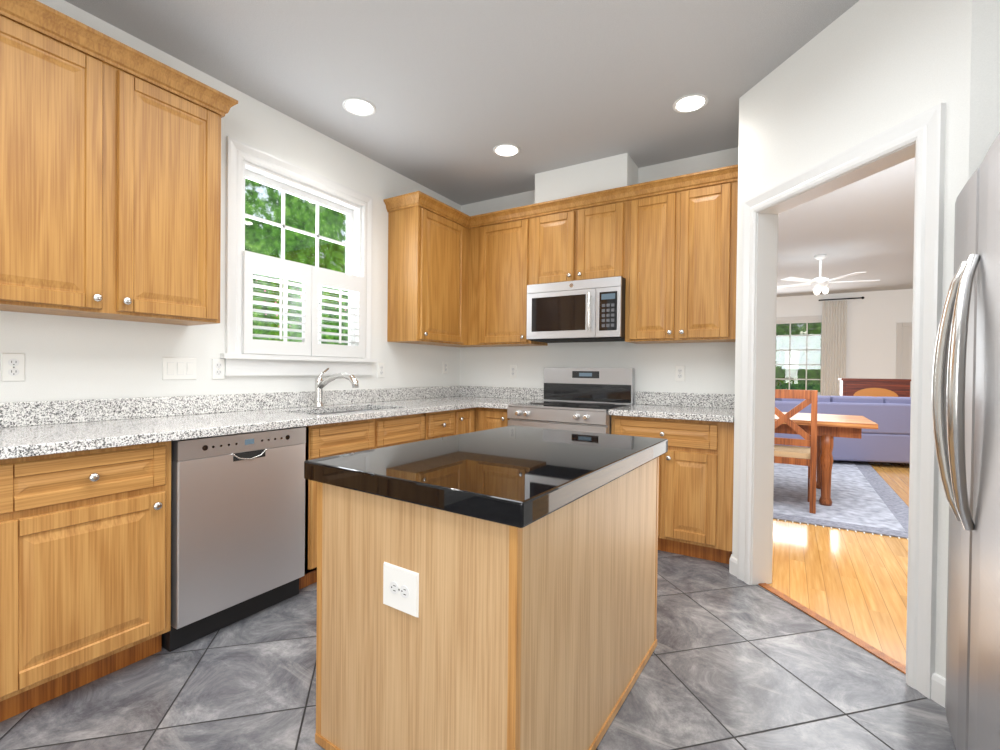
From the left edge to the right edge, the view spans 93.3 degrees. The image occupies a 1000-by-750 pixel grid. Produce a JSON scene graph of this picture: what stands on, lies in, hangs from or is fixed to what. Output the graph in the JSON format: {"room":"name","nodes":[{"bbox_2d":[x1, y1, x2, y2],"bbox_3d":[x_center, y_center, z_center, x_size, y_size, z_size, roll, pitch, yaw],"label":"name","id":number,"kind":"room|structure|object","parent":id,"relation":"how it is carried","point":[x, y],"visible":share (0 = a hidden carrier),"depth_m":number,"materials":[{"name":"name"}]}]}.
{"room":"kitchen","nodes":[
{"label":"kitchen","id":0,"kind":"room"},
{"bbox_2d":[0,0,460,402],"bbox_3d":[-1.918,-0.253,2.166,0.120,2.755,5.700,1,1,31],"label":"wall","id":1,"kind":"structure","parent":0,"point":[73,358],"depth_m":2.59,"materials":[{"name":"paint"}]},
{"bbox_2d":[1,353,24,381],"bbox_3d":[-1.988,-0.031,1.929,0.008,0.116,0.070,1,1,31],"label":"electrical outlet plate","id":2,"kind":"object","parent":1,"relation":"attached to","point":[13,367],"depth_m":1.93,"materials":[{"name":"white plastic"}]},
{"bbox_2d":[0,0,227,325],"bbox_3d":[-1.734,-0.810,2.018,0.329,1.105,0.900,1,1,31],"label":"upper cabinet","id":3,"kind":"object","parent":1,"relation":"attached to","point":[110,178],"depth_m":1.91,"materials":[{"name":"brown wood"}]},
{"bbox_2d":[162,357,195,379],"bbox_3d":[-1.666,-0.033,2.458,0.011,0.116,0.162,1,1,31],"label":"light switch plate","id":4,"kind":"object","parent":1,"relation":"attached to","point":[173,368],"depth_m":2.45,"materials":[{"name":"white plastic"}]},
{"bbox_2d":[212,358,224,378],"bbox_3d":[-1.566,-0.034,2.626,0.008,0.116,0.070,1,1,31],"label":"electrical outlet plate","id":5,"kind":"object","parent":1,"relation":"attached to","point":[218,365],"depth_m":2.62,"materials":[{"name":"white plastic"}]},
{"bbox_2d":[220,136,376,375],"bbox_3d":[-1.291,-0.669,3.136,0.155,1.343,1.140,1,1,31],"label":"window","id":6,"kind":"structure","parent":1,"relation":"in","point":[237,361],"depth_m":3.02,"materials":[{"name":"white paint"}]},
{"bbox_2d":[242,250,363,357],"bbox_3d":[-1.248,-0.422,3.111,0.051,0.593,0.902,1,1,31],"label":"window shutters","id":7,"kind":"object","parent":6,"relation":"attached to","point":[311,278],"visible":1,"depth_m":3.05,"materials":[{"name":"white paint"}]},
{"bbox_2d":[378,363,384,377],"bbox_3d":[-0.925,-0.037,3.682,0.008,0.116,0.070,1,1,31],"label":"electrical outlet plate","id":8,"kind":"object","parent":1,"relation":"attached to","point":[381,366],"depth_m":3.68,"materials":[{"name":"white plastic"}]},
{"bbox_2d":[387,206,468,345],"bbox_3d":[-0.562,-0.777,3.923,0.359,1.030,0.663,1,1,31],"label":"upper cabinet","id":9,"kind":"object","parent":1,"relation":"attached to","point":[427,277],"visible":1,"depth_m":3.70,"materials":[{"name":"brown wood"}]},
{"bbox_2d":[443,361,447,373],"bbox_3d":[-0.505,-0.069,4.374,0.008,0.116,0.070,1,1,31],"label":"electrical outlet plate","id":10,"kind":"object","parent":1,"relation":"attached to","point":[445,363],"depth_m":4.37,"materials":[{"name":"white plastic"}]},
{"bbox_2d":[0,550,955,749],"bbox_3d":[-0.158,1.179,1.104,4.270,0.050,5.700,1,1,31],"label":"floor","id":11,"kind":"structure","parent":0,"point":[734,663],"depth_m":1.71,"materials":[{"name":"grey tile"}]},
{"bbox_2d":[0,441,170,721],"bbox_3d":[-1.953,0.694,1.386,0.651,0.876,1.525,1,1,31],"label":"base cabinet","id":12,"kind":"object","parent":11,"relation":"on","point":[85,566],"visible":1,"depth_m":1.64,"materials":[{"name":"brown wood"}]},
{"bbox_2d":[161,427,305,651],"bbox_3d":[-1.400,0.691,2.306,0.623,0.868,0.598,1,1,31],"label":"dishwasher","id":13,"kind":"object","parent":11,"relation":"on","point":[237,527],"visible":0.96,"depth_m":2.09,"materials":[{"name":"silver metal"}]},
{"bbox_2d":[359,409,458,450],"bbox_3d":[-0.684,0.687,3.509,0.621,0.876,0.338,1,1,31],"label":"base cabinet","id":14,"kind":"object","parent":11,"relation":"on","point":[396,430],"depth_m":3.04,"materials":[{"name":"brown wood"}]},
{"bbox_2d":[459,408,475,433],"bbox_3d":[-0.533,0.686,3.758,0.621,0.876,0.245,1,1,31],"label":"base cabinet","id":15,"kind":"object","parent":11,"relation":"on","point":[467,417],"depth_m":3.62,"materials":[{"name":"brown wood"}]},
{"bbox_2d":[0,386,543,459],"bbox_3d":[-1.105,0.184,2.492,0.940,0.137,4.298,1,1,31],"label":"countertop","id":16,"kind":"structure","parent":15,"relation":"on","point":[34,428],"depth_m":2.30,"materials":[{"name":"grey stone"}]},
{"bbox_2d":[314,368,358,406],"bbox_3d":[-1.021,0.082,2.999,0.391,0.256,0.115,1,1,31],"label":"faucet","id":17,"kind":"object","parent":16,"relation":"on","point":[320,383],"visible":1,"depth_m":3.02,"materials":[{"name":"silver metal"}]},
{"bbox_2d":[314,410,372,414],"bbox_3d":[-0.956,0.341,2.953,0.419,0.181,0.724,1,1,31],"label":"undermount sink","id":18,"kind":"object","parent":16,"relation":"in","point":[342,412],"visible":0.1,"depth_m":3.16,"materials":[{"name":"silver metal"}]},
{"bbox_2d":[315,457,658,749],"bbox_3d":[0.044,0.737,1.740,0.803,0.818,1.177,1,1,31],"label":"kitchen island","id":19,"kind":"object","parent":11,"relation":"on","point":[540,634],"visible":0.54,"depth_m":1.29,"materials":[{"name":"brown wood"}]},
{"bbox_2d":[383,562,418,617],"bbox_3d":[-0.267,0.573,1.262,0.130,0.116,0.013,1,1,31],"label":"outlet","id":20,"kind":"object","parent":19,"relation":"attached to","point":[400,588],"visible":1,"depth_m":1.26,"materials":[{"name":"white plastic"}]},
{"bbox_2d":[304,425,667,527],"bbox_3d":[0.055,0.297,1.735,0.845,0.058,1.235,1,1,31],"label":"countertop","id":21,"kind":"structure","parent":19,"relation":"on","point":[519,476],"depth_m":1.39,"materials":[{"name":"black stone"}]},
{"bbox_2d":[476,407,509,431],"bbox_3d":[0.092,0.692,3.901,0.337,0.876,0.651,1,1,31],"label":"base cabinet","id":22,"kind":"object","parent":11,"relation":"on","point":[489,418],"visible":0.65,"depth_m":3.66,"materials":[{"name":"brown wood"}]},
{"bbox_2d":[507,368,634,433],"bbox_3d":[0.534,0.540,3.565,0.749,1.195,0.725,1,1,31],"label":"range","id":23,"kind":"object","parent":11,"relation":"on","point":[581,399],"visible":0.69,"depth_m":3.64,"materials":[{"name":"silver metal"}]},
{"bbox_2d":[611,415,733,563],"bbox_3d":[1.206,0.710,3.225,0.743,0.876,0.651,1,1,31],"label":"base cabinet","id":24,"kind":"object","parent":11,"relation":"on","point":[695,493],"visible":0.69,"depth_m":2.90,"materials":[{"name":"brown wood"}]},
{"bbox_2d":[608,391,734,421],"bbox_3d":[1.208,0.202,3.216,0.744,0.137,0.663,1,1,31],"label":"countertop","id":25,"kind":"structure","parent":24,"relation":"on","point":[698,406],"depth_m":3.33,"materials":[{"name":"grey stone"}]},
{"bbox_2d":[932,133,999,749],"bbox_3d":[1.521,0.285,1.011,0.846,1.775,0.910,1,1,36],"label":"refrigerator","id":26,"kind":"object","parent":11,"relation":"on","point":[966,397],"visible":1,"depth_m":1.26,"materials":[{"name":"grey metal"}]},
{"bbox_2d":[65,0,914,296],"bbox_3d":[2.915,-1.644,3.735,6.720,0.100,13.400,1,1,31],"label":"ceiling","id":27,"kind":"structure","parent":0,"point":[453,92],"depth_m":2.58,"materials":[{"name":"white paint"}]},
{"bbox_2d":[342,98,375,115],"bbox_3d":[-0.854,-1.622,2.862,0.196,0.007,0.196,1,1,31],"label":"recessed light","id":28,"kind":"object","parent":27,"relation":"in","point":[358,106],"visible":1,"depth_m":2.85,"materials":[{"name":"white paint"}]},
{"bbox_2d":[493,144,519,156],"bbox_3d":[0.047,-1.617,3.403,0.196,0.007,0.196,1,1,31],"label":"recessed light","id":29,"kind":"object","parent":27,"relation":"in","point":[506,150],"visible":1,"depth_m":3.40,"materials":[{"name":"white paint"}]},
{"bbox_2d":[535,153,637,203],"bbox_3d":[0.679,-1.475,3.745,0.750,0.285,0.300,1,1,31],"label":"soffit","id":30,"kind":"structure","parent":27,"relation":"attached to","point":[612,172],"depth_m":3.59,"materials":[{"name":"paint"}]},
{"bbox_2d":[673,94,707,112],"bbox_3d":[1.123,-1.600,2.786,0.196,0.007,0.196,1,1,31],"label":"recessed light","id":31,"kind":"object","parent":27,"relation":"in","point":[689,103],"visible":1,"depth_m":2.78,"materials":[{"name":"white paint"}]},
{"bbox_2d":[777,254,879,294],"bbox_3d":[4.327,-1.345,6.377,1.298,0.518,1.241,1,1,31],"label":"ceiling fan","id":32,"kind":"object","parent":27,"relation":"hanging from","point":[820,283],"visible":1,"depth_m":6.28,"materials":[{"name":"white"}]},
{"bbox_2d":[459,147,737,403],"bbox_3d":[0.521,-0.241,3.708,2.692,2.755,0.774,1,1,31],"label":"wall","id":33,"kind":"structure","parent":0,"point":[709,367],"depth_m":3.70,"materials":[{"name":"paint"}]},
{"bbox_2d":[448,213,486,346],"bbox_3d":[-0.255,-0.816,4.295,0.496,1.105,0.328,1,1,31],"label":"upper cabinet","id":34,"kind":"object","parent":33,"relation":"attached to","point":[477,225],"depth_m":4.09,"materials":[{"name":"brown wood"}]},
{"bbox_2d":[510,365,516,377],"bbox_3d":[0.119,-0.032,4.259,0.070,0.116,0.008,1,1,31],"label":"outlet plates","id":35,"kind":"object","parent":33,"relation":"attached to","point":[513,368],"depth_m":4.25,"materials":[{"name":"white plastic"}]},
{"bbox_2d":[483,204,547,346],"bbox_3d":[0.152,-0.809,4.048,0.572,1.105,0.328,1,1,31],"label":"upper cabinet","id":36,"kind":"object","parent":33,"relation":"attached to","point":[513,233],"depth_m":3.90,"materials":[{"name":"brown wood"}]},
{"bbox_2d":[539,186,626,283],"bbox_3d":[0.662,-1.030,3.738,0.763,0.646,0.328,1,1,31],"label":"upper cabinet","id":37,"kind":"object","parent":33,"relation":"attached to","point":[584,236],"depth_m":3.56,"materials":[{"name":"brown wood"}]},
{"bbox_2d":[526,276,625,342],"bbox_3d":[0.626,-0.487,3.689,0.751,0.436,0.454,1,1,31],"label":"microwave","id":38,"kind":"object","parent":37,"relation":"attached to","point":[589,310],"visible":1,"depth_m":3.52,"materials":[{"name":"silver plastic"}]},
{"bbox_2d":[675,366,684,380],"bbox_3d":[1.342,-0.011,3.517,0.070,0.116,0.008,1,1,31],"label":"outlet plates","id":39,"kind":"object","parent":33,"relation":"attached to","point":[679,373],"depth_m":3.51,"materials":[{"name":"white plastic"}]},
{"bbox_2d":[625,164,737,343],"bbox_3d":[1.273,-0.791,3.369,0.820,1.105,0.328,1,1,31],"label":"upper cabinet","id":40,"kind":"object","parent":33,"relation":"attached to","point":[666,248],"depth_m":3.20,"materials":[{"name":"brown wood"}]},
{"bbox_2d":[758,462,909,673],"bbox_3d":[4.255,1.187,5.328,6.000,0.066,9.300,1,1,31],"label":"floor","id":41,"kind":"structure","parent":0,"point":[854,583],"depth_m":2.70,"materials":[{"name":"brown wood"}]},
{"bbox_2d":[773,460,908,539],"bbox_3d":[2.960,1.140,5.418,2.390,0.012,3.660,1,1,31],"label":"area rug","id":42,"kind":"object","parent":41,"relation":"on","point":[865,498],"visible":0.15,"depth_m":4.27,"materials":[{"name":"carpet"}]},
{"bbox_2d":[774,389,817,513],"bbox_3d":[2.522,0.631,4.190,0.460,1.017,0.440,1,1,31],"label":"dining chair","id":43,"kind":"object","parent":42,"relation":"on","point":[796,454],"visible":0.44,"depth_m":3.96,"materials":[{"name":"brown wood"}]},
{"bbox_2d":[774,412,877,505],"bbox_3d":[2.683,0.766,4.690,1.560,0.742,0.940,1,1,31],"label":"dining table","id":44,"kind":"object","parent":42,"relation":"on","point":[830,427],"visible":0.5,"depth_m":4.14,"materials":[{"name":"brown wood"}]},
{"bbox_2d":[774,395,910,462],"bbox_3d":[4.689,0.710,6.440,2.300,0.862,0.950,1,1,11],"label":"sofa","id":45,"kind":"object","parent":42,"relation":"on","point":[888,440],"visible":0.23,"depth_m":5.97,"materials":[{"name":"fabric"}]},
{"bbox_2d":[838,378,910,396],"bbox_3d":[5.775,0.607,7.317,0.840,1.100,0.520,1,1,31],"label":"chest","id":46,"kind":"object","parent":41,"relation":"on","point":[875,387],"visible":0.23,"depth_m":7.10,"materials":[{"name":"brown wood"}]},
{"bbox_2d":[776,289,912,378],"bbox_3d":[6.712,-0.230,9.342,6.000,2.755,0.120,1,1,31],"label":"wall","id":47,"kind":"structure","parent":0,"point":[874,318],"depth_m":9.05,"materials":[{"name":"white paint"}]},
{"bbox_2d":[775,315,821,394],"bbox_3d":[5.734,-0.368,9.895,1.920,1.670,0.088,1,1,31],"label":"window","id":48,"kind":"structure","parent":47,"relation":"in","point":[797,319],"depth_m":9.64,"materials":[{"name":"white paint"}]},
{"bbox_2d":[819,297,863,395],"bbox_3d":[6.654,-0.190,9.242,0.726,2.636,0.110,1,1,31],"label":"curtain","id":49,"kind":"object","parent":47,"relation":"hanging from","point":[834,339],"visible":0.83,"depth_m":9.26,"materials":[{"name":"fabric"}]},
{"bbox_2d":[895,322,911,396],"bbox_3d":[7.832,0.097,8.547,1.030,2.140,0.078,1,1,31],"label":"door","id":50,"kind":"structure","parent":47,"relation":"in","point":[904,353],"depth_m":8.77,"materials":[{"name":"white paint"}]},
{"bbox_2d":[732,0,971,678],"bbox_3d":[1.540,-0.216,2.190,0.120,2.755,1.150,0,1,-11],"label":"wall","id":51,"kind":"structure","parent":0,"point":[859,71],"depth_m":1.98,"materials":[{"name":"paint"}]},
{"bbox_2d":[729,554,945,707],"bbox_3d":[-0.265,1.108,0.810,4.150,0.095,5.086,1,1,31],"label":"baseboard","id":52,"kind":"structure","parent":51,"relation":"attached to","point":[938,684],"depth_m":1.68,"materials":[{"name":"white paint"}]},
{"bbox_2d":[737,103,945,698],"bbox_3d":[1.536,0.093,2.196,0.158,2.136,1.009,0,1,-11],"label":"door frame","id":53,"kind":"structure","parent":51,"relation":"attached to","point":[920,137],"depth_m":1.90,"materials":[{"name":"white paint"}]},
{"bbox_2d":[969,0,999,177],"bbox_3d":[2.014,-0.204,1.430,0.911,2.755,0.120,1,1,31],"label":"wall","id":54,"kind":"structure","parent":0,"point":[984,132],"depth_m":1.58,"materials":[{"name":"paint"}]},
{"label":"outside","id":55,"kind":"structure","parent":0,"visible":0},
{"bbox_2d":[245,178,347,344],"bbox_3d":[-3.642,-0.913,4.204,0.001,5.000,6.400,1,1,31],"label":"window glass","id":56,"kind":"object","parent":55,"point":[298,242],"depth_m":5.91,"materials":[{"name":"green"}]},
{"bbox_2d":[775,323,820,391],"bbox_3d":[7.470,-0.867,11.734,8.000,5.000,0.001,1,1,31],"label":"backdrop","id":57,"kind":"structure","parent":55,"point":[810,353],"depth_m":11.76,"materials":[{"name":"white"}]}
]}

